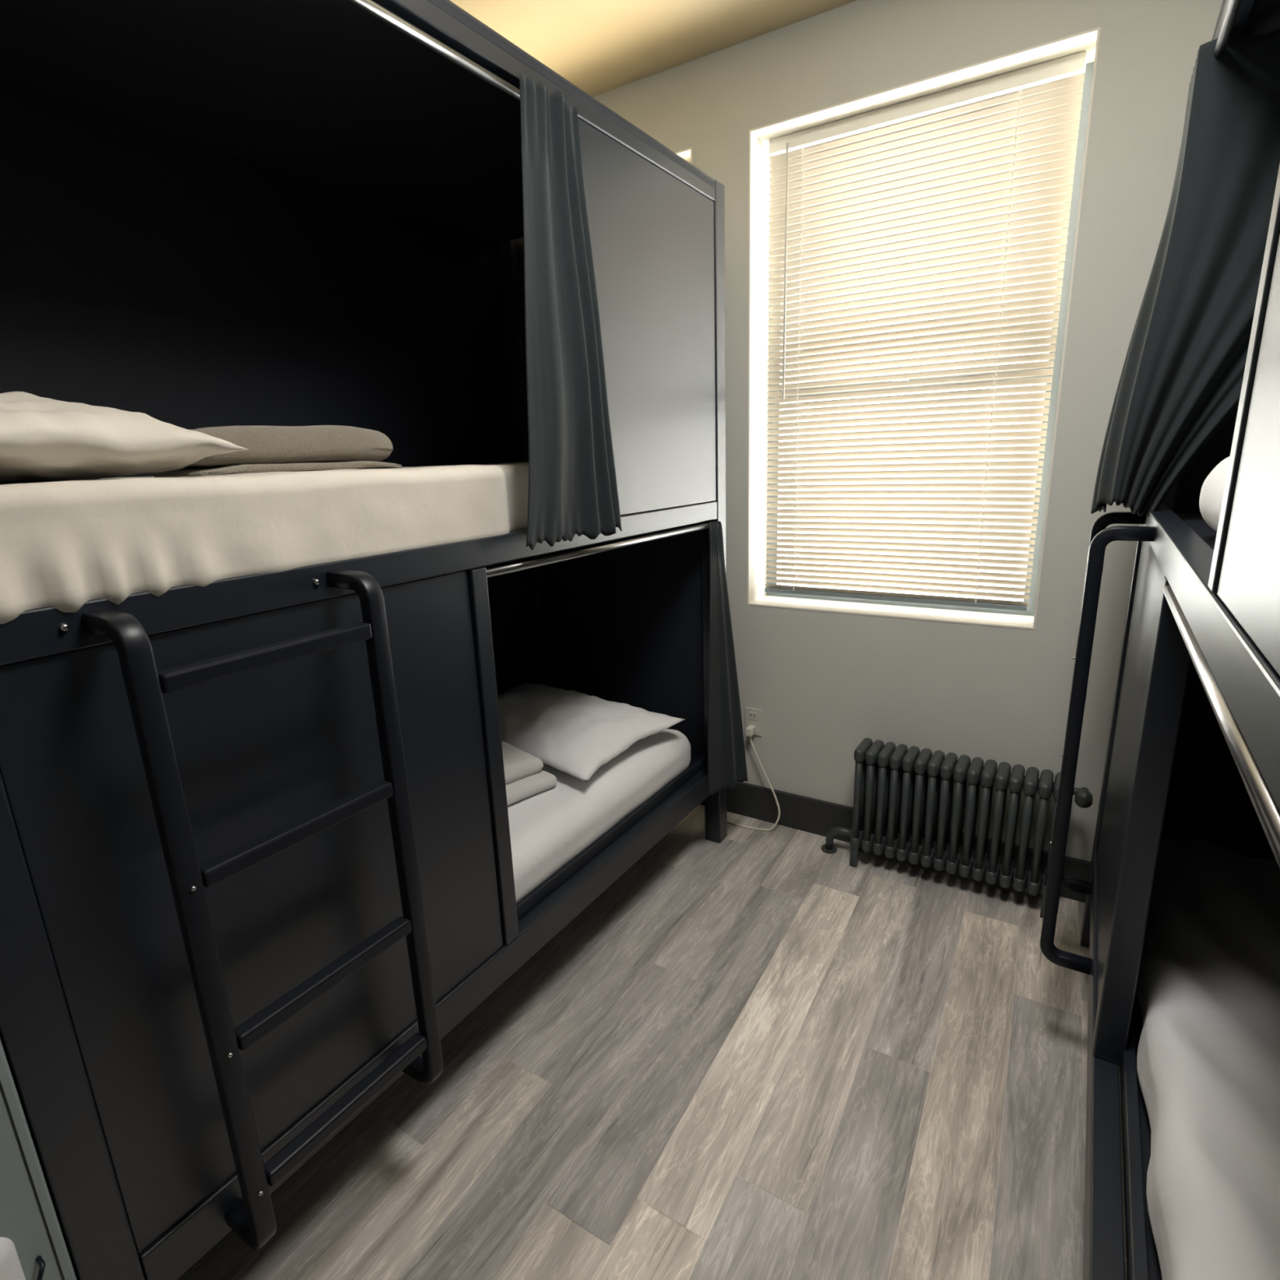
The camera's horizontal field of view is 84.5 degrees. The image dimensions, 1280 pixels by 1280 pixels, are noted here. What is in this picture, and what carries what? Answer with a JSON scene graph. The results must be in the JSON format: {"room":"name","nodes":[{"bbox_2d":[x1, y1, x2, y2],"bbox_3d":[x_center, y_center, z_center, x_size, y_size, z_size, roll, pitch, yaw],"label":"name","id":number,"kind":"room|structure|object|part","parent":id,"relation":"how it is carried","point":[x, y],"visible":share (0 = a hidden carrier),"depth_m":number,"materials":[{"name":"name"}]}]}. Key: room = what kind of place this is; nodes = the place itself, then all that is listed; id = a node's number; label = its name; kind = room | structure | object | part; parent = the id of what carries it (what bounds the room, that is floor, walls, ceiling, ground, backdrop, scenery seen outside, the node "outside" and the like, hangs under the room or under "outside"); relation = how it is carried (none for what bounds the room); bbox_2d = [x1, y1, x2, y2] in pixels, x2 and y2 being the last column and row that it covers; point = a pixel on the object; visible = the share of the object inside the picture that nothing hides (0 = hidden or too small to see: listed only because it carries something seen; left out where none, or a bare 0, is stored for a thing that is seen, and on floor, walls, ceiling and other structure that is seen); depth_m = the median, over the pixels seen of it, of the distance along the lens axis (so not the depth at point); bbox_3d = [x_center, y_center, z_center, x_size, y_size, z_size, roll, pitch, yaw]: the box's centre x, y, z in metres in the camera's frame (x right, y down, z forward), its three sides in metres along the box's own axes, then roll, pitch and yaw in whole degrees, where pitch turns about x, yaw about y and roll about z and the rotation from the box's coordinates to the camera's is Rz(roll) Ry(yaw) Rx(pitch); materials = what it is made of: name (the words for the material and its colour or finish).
{"room":"hostel dorm room","nodes":[
{"label":"hostel dorm room","id":0,"kind":"room"},
{"bbox_2d":[176,804,1126,1279],"bbox_3d":[-0.319,1.304,0.969,3.683,0.087,4.989,7,17,31],"label":"floor","id":1,"kind":"structure","parent":0,"point":[753,1054],"depth_m":1.63,"materials":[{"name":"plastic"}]},
{"bbox_2d":[0,1039,76,1279],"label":"door","id":2,"kind":"structure","parent":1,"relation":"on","point":[28,1215],"depth_m":0.91,"materials":[{"name":"grey metal"}]},
{"bbox_2d":[0,1236,26,1279],"bbox_3d":[-1.616,0.974,0.434,0.895,0.176,1.733,7,17,31],"label":"mattress","id":3,"kind":"object","parent":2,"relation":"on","point":[11,1268],"visible":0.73,"depth_m":0.89,"materials":[{"name":"white fabric"}]},
{"bbox_2d":[0,0,727,1279],"bbox_3d":[-0.583,-0.126,1.839,1.008,2.259,2.078,7,17,31],"label":"bunk bed","id":4,"kind":"object","parent":1,"relation":"on","point":[256,870],"visible":0.9,"depth_m":1.44,"materials":[{"name":"grey metal"}]},
{"bbox_3d":[-0.811,0.145,0.830,0.065,2.259,0.065,7,17,31],"label":"post","id":5,"kind":"part","parent":4,"relation":"part of","materials":[{"name":"grey metal"}]},
{"bbox_3d":[-0.557,0.384,1.257,0.014,0.905,0.785,7,17,31],"label":"panel","id":6,"kind":"part","parent":4,"relation":"part of","materials":[{"name":"grey metal"}]},
{"bbox_2d":[0,462,528,624],"bbox_3d":[-0.630,-0.349,1.780,0.879,0.171,1.894,7,17,31],"label":"mattress","id":7,"kind":"object","parent":4,"relation":"on","point":[64,545],"visible":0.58,"depth_m":1.03,"materials":[{"name":"white fabric"}]},
{"bbox_2d":[0,391,248,482],"bbox_3d":[-0.991,-0.299,1.070,0.667,0.132,0.391,5,16,27],"label":"pillow","id":8,"kind":"object","parent":7,"relation":"on","point":[42,439],"visible":0.91,"depth_m":0.97,"materials":[{"name":"white fabric"}]},
{"bbox_2d":[153,425,401,477],"bbox_3d":[-0.738,-0.391,1.451,0.228,0.092,0.418,9,18,35],"label":"folded blanket","id":9,"kind":"object","parent":7,"relation":"on","point":[313,447],"visible":0.83,"depth_m":1.37,"materials":[{"name":"beige fabric"}]},
{"bbox_3d":[-1.002,-0.284,2.068,0.014,1.986,1.943,7,17,31],"label":"panel","id":10,"kind":"part","parent":4,"relation":"part of","materials":[{"name":"black"}]},
{"bbox_3d":[-0.665,-1.207,1.587,0.892,0.017,1.943,7,17,31],"label":"roof panel","id":11,"kind":"part","parent":4,"relation":"part of","materials":[{"name":"black"}]},
{"bbox_3d":[-0.272,-0.219,1.611,0.042,0.059,1.943,7,17,31],"label":"rail","id":12,"kind":"part","parent":4,"relation":"part of","materials":[{"name":"grey metal"}]},
{"bbox_3d":[-0.238,0.731,1.857,0.042,0.087,1.943,7,17,31],"label":"rail","id":13,"kind":"part","parent":4,"relation":"part of","materials":[{"name":"grey metal"}]},
{"bbox_3d":[-0.493,-1.009,1.066,0.018,0.018,1.179,7,17,31],"label":"curtain rod","id":14,"kind":"part","parent":4,"relation":"part of","materials":[{"name":"silver metal"}]},
{"bbox_3d":[-0.342,0.286,1.604,0.048,0.906,0.044,7,17,31],"label":"door post","id":15,"kind":"part","parent":4,"relation":"part of","materials":[{"name":"grey metal"}]},
{"bbox_3d":[-0.447,-0.407,2.906,0.065,2.259,0.065,7,17,31],"label":"post","id":16,"kind":"part","parent":4,"relation":"part of","materials":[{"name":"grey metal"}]},
{"bbox_3d":[-0.305,-1.149,1.369,0.042,0.058,1.943,7,17,31],"label":"rail","id":17,"kind":"part","parent":4,"relation":"part of","materials":[{"name":"grey metal"}]},
{"bbox_2d":[519,71,622,550],"bbox_3d":[-0.180,-0.690,1.560,0.065,0.943,0.346,9,18,37],"label":"curtain","id":18,"kind":"object","parent":4,"relation":"hanging from","point":[572,483],"visible":1,"depth_m":1.55,"materials":[{"name":"fabric"}]},
{"bbox_2d":[507,728,690,903],"bbox_3d":[-0.621,0.568,2.038,0.818,0.173,1.836,7,17,31],"label":"mattress","id":19,"kind":"object","parent":4,"relation":"on","point":[548,828],"visible":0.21,"depth_m":2.08,"materials":[{"name":"white fabric"}]},
{"bbox_2d":[502,741,556,805],"bbox_3d":[-0.437,0.406,2.107,0.295,0.100,0.263,-15,19,-41],"label":"folded towel","id":20,"kind":"object","parent":19,"relation":"on","point":[524,775],"visible":0.38,"depth_m":2.08,"materials":[{"name":"white fabric"}]},
{"bbox_2d":[497,682,684,782],"bbox_3d":[-0.313,0.286,2.482,0.798,0.142,0.507,9,18,37],"label":"pillow","id":21,"kind":"object","parent":19,"relation":"on","point":[575,733],"visible":0.84,"depth_m":2.33,"materials":[{"name":"white fabric"}]},
{"bbox_3d":[-0.038,-0.269,1.954,0.018,0.018,1.105,7,17,31],"label":"curtain rod","id":22,"kind":"part","parent":4,"relation":"part of","materials":[{"name":"silver metal"}]},
{"bbox_3d":[-0.096,-0.478,2.663,0.766,2.001,0.020,7,17,31],"label":"panel","id":23,"kind":"part","parent":4,"relation":"part of","materials":[{"name":"black"}]},
{"bbox_3d":[0.046,-0.824,1.981,0.013,0.899,0.718,7,17,31],"label":"panel","id":24,"kind":"part","parent":4,"relation":"part of","materials":[{"name":"grey metal"}]},
{"bbox_3d":[0.259,-0.320,2.471,0.065,2.259,0.065,7,17,31],"label":"post","id":25,"kind":"part","parent":4,"relation":"part of","materials":[{"name":"grey metal"}]},
{"bbox_2d":[707,520,747,795],"bbox_3d":[0.292,0.074,2.437,0.109,0.950,0.190,7,17,31],"label":"curtain","id":26,"kind":"object","parent":4,"relation":"hanging from","point":[726,759],"visible":1,"depth_m":2.46,"materials":[{"name":"fabric"}]},
{"bbox_2d":[727,724,780,831],"bbox_3d":[0.427,0.544,2.811,0.284,0.405,0.096,7,17,31],"label":"charging cable","id":27,"kind":"object","parent":1,"relation":"on","point":[750,730],"visible":0.87,"depth_m":2.78,"materials":[{"name":"beige plastic"}]},
{"bbox_2d":[821,737,1093,918],"bbox_3d":[1.025,0.611,2.390,0.822,0.454,0.145,7,17,31],"label":"radiator","id":28,"kind":"object","parent":1,"relation":"on","point":[897,791],"visible":0.98,"depth_m":2.34,"materials":[{"name":"metal"}]},
{"bbox_3d":[1.324,0.474,2.104,0.045,0.046,0.032,7,17,31],"label":"valve knob","id":29,"kind":"part","parent":28,"relation":"part of","materials":[{"name":"metal"}]},
{"bbox_2d":[1040,0,1279,1279],"bbox_3d":[1.085,0.082,0.811,1.008,2.259,2.078,7,17,31],"label":"bunk bed","id":30,"kind":"object","parent":1,"relation":"on","point":[1193,752],"visible":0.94,"depth_m":1.20,"materials":[{"name":"grey metal"}]},
{"bbox_3d":[0.799,0.861,1.218,0.042,0.087,1.943,7,17,31],"label":"rail","id":31,"kind":"part","parent":30,"relation":"part of","materials":[{"name":"grey metal"}]},
{"bbox_3d":[1.314,-0.188,1.820,0.065,2.259,0.065,7,17,31],"label":"post","id":32,"kind":"part","parent":30,"relation":"part of","materials":[{"name":"grey metal"}]},
{"bbox_3d":[1.084,0.244,1.568,0.014,0.905,0.785,7,17,31],"label":"panel","id":33,"kind":"part","parent":30,"relation":"part of","materials":[{"name":"grey metal"}]},
{"bbox_3d":[0.869,0.342,1.220,0.048,0.906,0.044,7,17,31],"label":"door post","id":34,"kind":"part","parent":30,"relation":"part of","materials":[{"name":"grey metal"}]},
{"bbox_2d":[1090,28,1279,516],"bbox_3d":[1.374,-0.712,1.395,0.716,0.917,0.295,7,17,31],"label":"curtain","id":35,"kind":"object","parent":30,"relation":"hanging from","point":[1180,382],"visible":0.98,"depth_m":1.44,"materials":[{"name":"fabric"}]},
{"bbox_2d":[1135,838,1279,1279],"bbox_3d":[1.131,0.796,0.911,0.785,0.177,1.798,7,17,31],"label":"mattress","id":36,"kind":"object","parent":30,"relation":"on","point":[1207,990],"visible":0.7,"depth_m":1.14,"materials":[{"name":"white fabric"}]},
{"bbox_3d":[0.765,-0.090,0.971,0.042,0.059,1.943,7,17,31],"label":"rail","id":37,"kind":"part","parent":30,"relation":"part of","materials":[{"name":"grey metal"}]},
{"bbox_2d":[1199,456,1230,532],"bbox_3d":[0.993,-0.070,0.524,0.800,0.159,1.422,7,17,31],"label":"pillow","id":38,"kind":"object","parent":30,"relation":"on","point":[1211,494],"visible":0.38,"depth_m":1.16,"materials":[{"name":"white fabric"}]},
{"bbox_3d":[1.665,-0.259,1.577,0.766,2.001,0.020,7,17,31],"label":"panel","id":39,"kind":"part","parent":30,"relation":"part of","materials":[{"name":"black metal"}]},
{"bbox_3d":[0.534,0.050,0.650,0.018,0.018,1.105,7,17,31],"label":"curtain rod","id":40,"kind":"part","parent":30,"relation":"part of","materials":[{"name":"silver metal"}]},
{"bbox_3d":[0.901,-1.047,1.023,0.018,0.018,1.267,7,17,31],"label":"curtain rod","id":41,"kind":"part","parent":30,"relation":"part of","materials":[{"name":"silver metal"}]},
{"bbox_3d":[0.732,-1.020,0.729,0.042,0.058,1.943,7,17,31],"label":"rail","id":42,"kind":"part","parent":30,"relation":"part of","materials":[{"name":"grey metal"}]},
{"bbox_3d":[0.583,-0.482,0.590,0.048,0.899,0.036,7,17,31],"label":"door post","id":43,"kind":"part","parent":30,"relation":"part of","materials":[{"name":"grey metal"}]},
{"bbox_3d":[1.091,-0.988,0.504,0.892,0.017,1.943,7,17,31],"label":"roof panel","id":44,"kind":"part","parent":30,"relation":"part of","materials":[{"name":"black metal"}]},
{"bbox_3d":[0.391,-0.406,0.322,0.013,0.899,0.630,7,17,31],"label":"panel","id":45,"kind":"part","parent":30,"relation":"part of","materials":[{"name":"grey metal"}]},
{"bbox_2d":[449,0,856,97],"bbox_3d":[-0.415,-1.413,0.263,3.683,0.087,4.989,7,17,31],"label":"ceiling","id":46,"kind":"structure","parent":0,"point":[599,46],"depth_m":2.16,"materials":[{"name":"beige paint"}]},
{"bbox_2d":[593,0,1222,861],"bbox_3d":[0.839,-0.578,2.466,3.538,2.722,0.276,7,17,31],"label":"wall","id":47,"kind":"structure","parent":0,"point":[823,683],"depth_m":2.20,"materials":[{"name":"paint"}]},
{"bbox_2d":[675,146,692,164],"bbox_3d":[-0.134,-1.005,2.979,0.976,1.582,0.277,7,17,31],"label":"window","id":48,"kind":"structure","parent":47,"relation":"in","point":[686,154],"depth_m":2.44,"materials":[{"name":"white paint"}]},
{"bbox_2d":[744,706,762,736],"bbox_3d":[0.450,0.325,2.800,0.074,0.110,0.011,7,17,31],"label":"wall outlet","id":49,"kind":"object","parent":47,"relation":"attached to","point":[753,717],"visible":0.87,"depth_m":2.79,"materials":[{"name":"grey plastic"}]},
{"bbox_2d":[748,724,757,733],"bbox_3d":[0.450,0.351,2.804,0.036,0.032,0.003,7,17,31],"label":"receptacle","id":50,"kind":"object","parent":49,"relation":"attached to","point":[756,725],"depth_m":2.80,"materials":[{"name":"white plastic"}]},
{"bbox_2d":[748,711,757,719],"bbox_3d":[0.448,0.300,2.791,0.036,0.032,0.003,7,17,31],"label":"receptacle","id":51,"kind":"object","parent":49,"relation":"attached to","point":[753,715],"depth_m":2.79,"materials":[{"name":"white plastic"}]},
{"bbox_2d":[699,782,1090,902],"bbox_3d":[0.806,0.703,2.671,3.538,0.144,0.017,7,17,31],"label":"baseboard","id":52,"kind":"structure","parent":47,"relation":"attached to","point":[813,815],"depth_m":2.75,"materials":[{"name":"black wood"}]},
{"bbox_2d":[746,26,1100,629],"bbox_3d":[0.866,-0.881,2.362,0.967,1.583,0.277,7,17,31],"label":"window","id":53,"kind":"structure","parent":47,"relation":"in","point":[759,160],"depth_m":2.36,"materials":[{"name":"white paint"}]},
{"bbox_3d":[0.900,-0.870,2.419,0.869,0.052,0.038,7,17,31],"label":"meeting rail","id":54,"kind":"part","parent":53,"relation":"part of","materials":[{"name":"grey plastic"}]},
{"bbox_2d":[764,50,1086,611],"bbox_3d":[0.847,-0.886,2.328,0.906,1.542,0.049,7,17,31],"label":"blind","id":55,"kind":"object","parent":53,"relation":"attached to","point":[1014,135],"visible":1,"depth_m":2.27,"materials":[{"name":"white paint"}]},
{"bbox_3d":[0.560,-0.906,2.501,0.006,1.485,0.004,7,17,31],"label":"ladder cord","id":56,"kind":"part","parent":55,"relation":"part of","materials":[{"name":"white fabric"}]},
{"bbox_3d":[0.877,-0.150,2.526,0.906,0.017,0.026,7,17,31],"label":"rail","id":57,"kind":"part","parent":55,"relation":"part of","materials":[{"name":"grey plastic"}]},
{"bbox_3d":[0.825,-1.613,2.146,0.906,0.043,0.035,7,17,31],"label":"head rail","id":58,"kind":"part","parent":55,"relation":"part of","materials":[{"name":"white paint"}]},
{"bbox_3d":[1.096,-0.839,2.170,0.006,1.485,0.004,7,17,31],"label":"ladder cord","id":59,"kind":"part","parent":55,"relation":"part of","materials":[{"name":"white fabric"}]}
]}

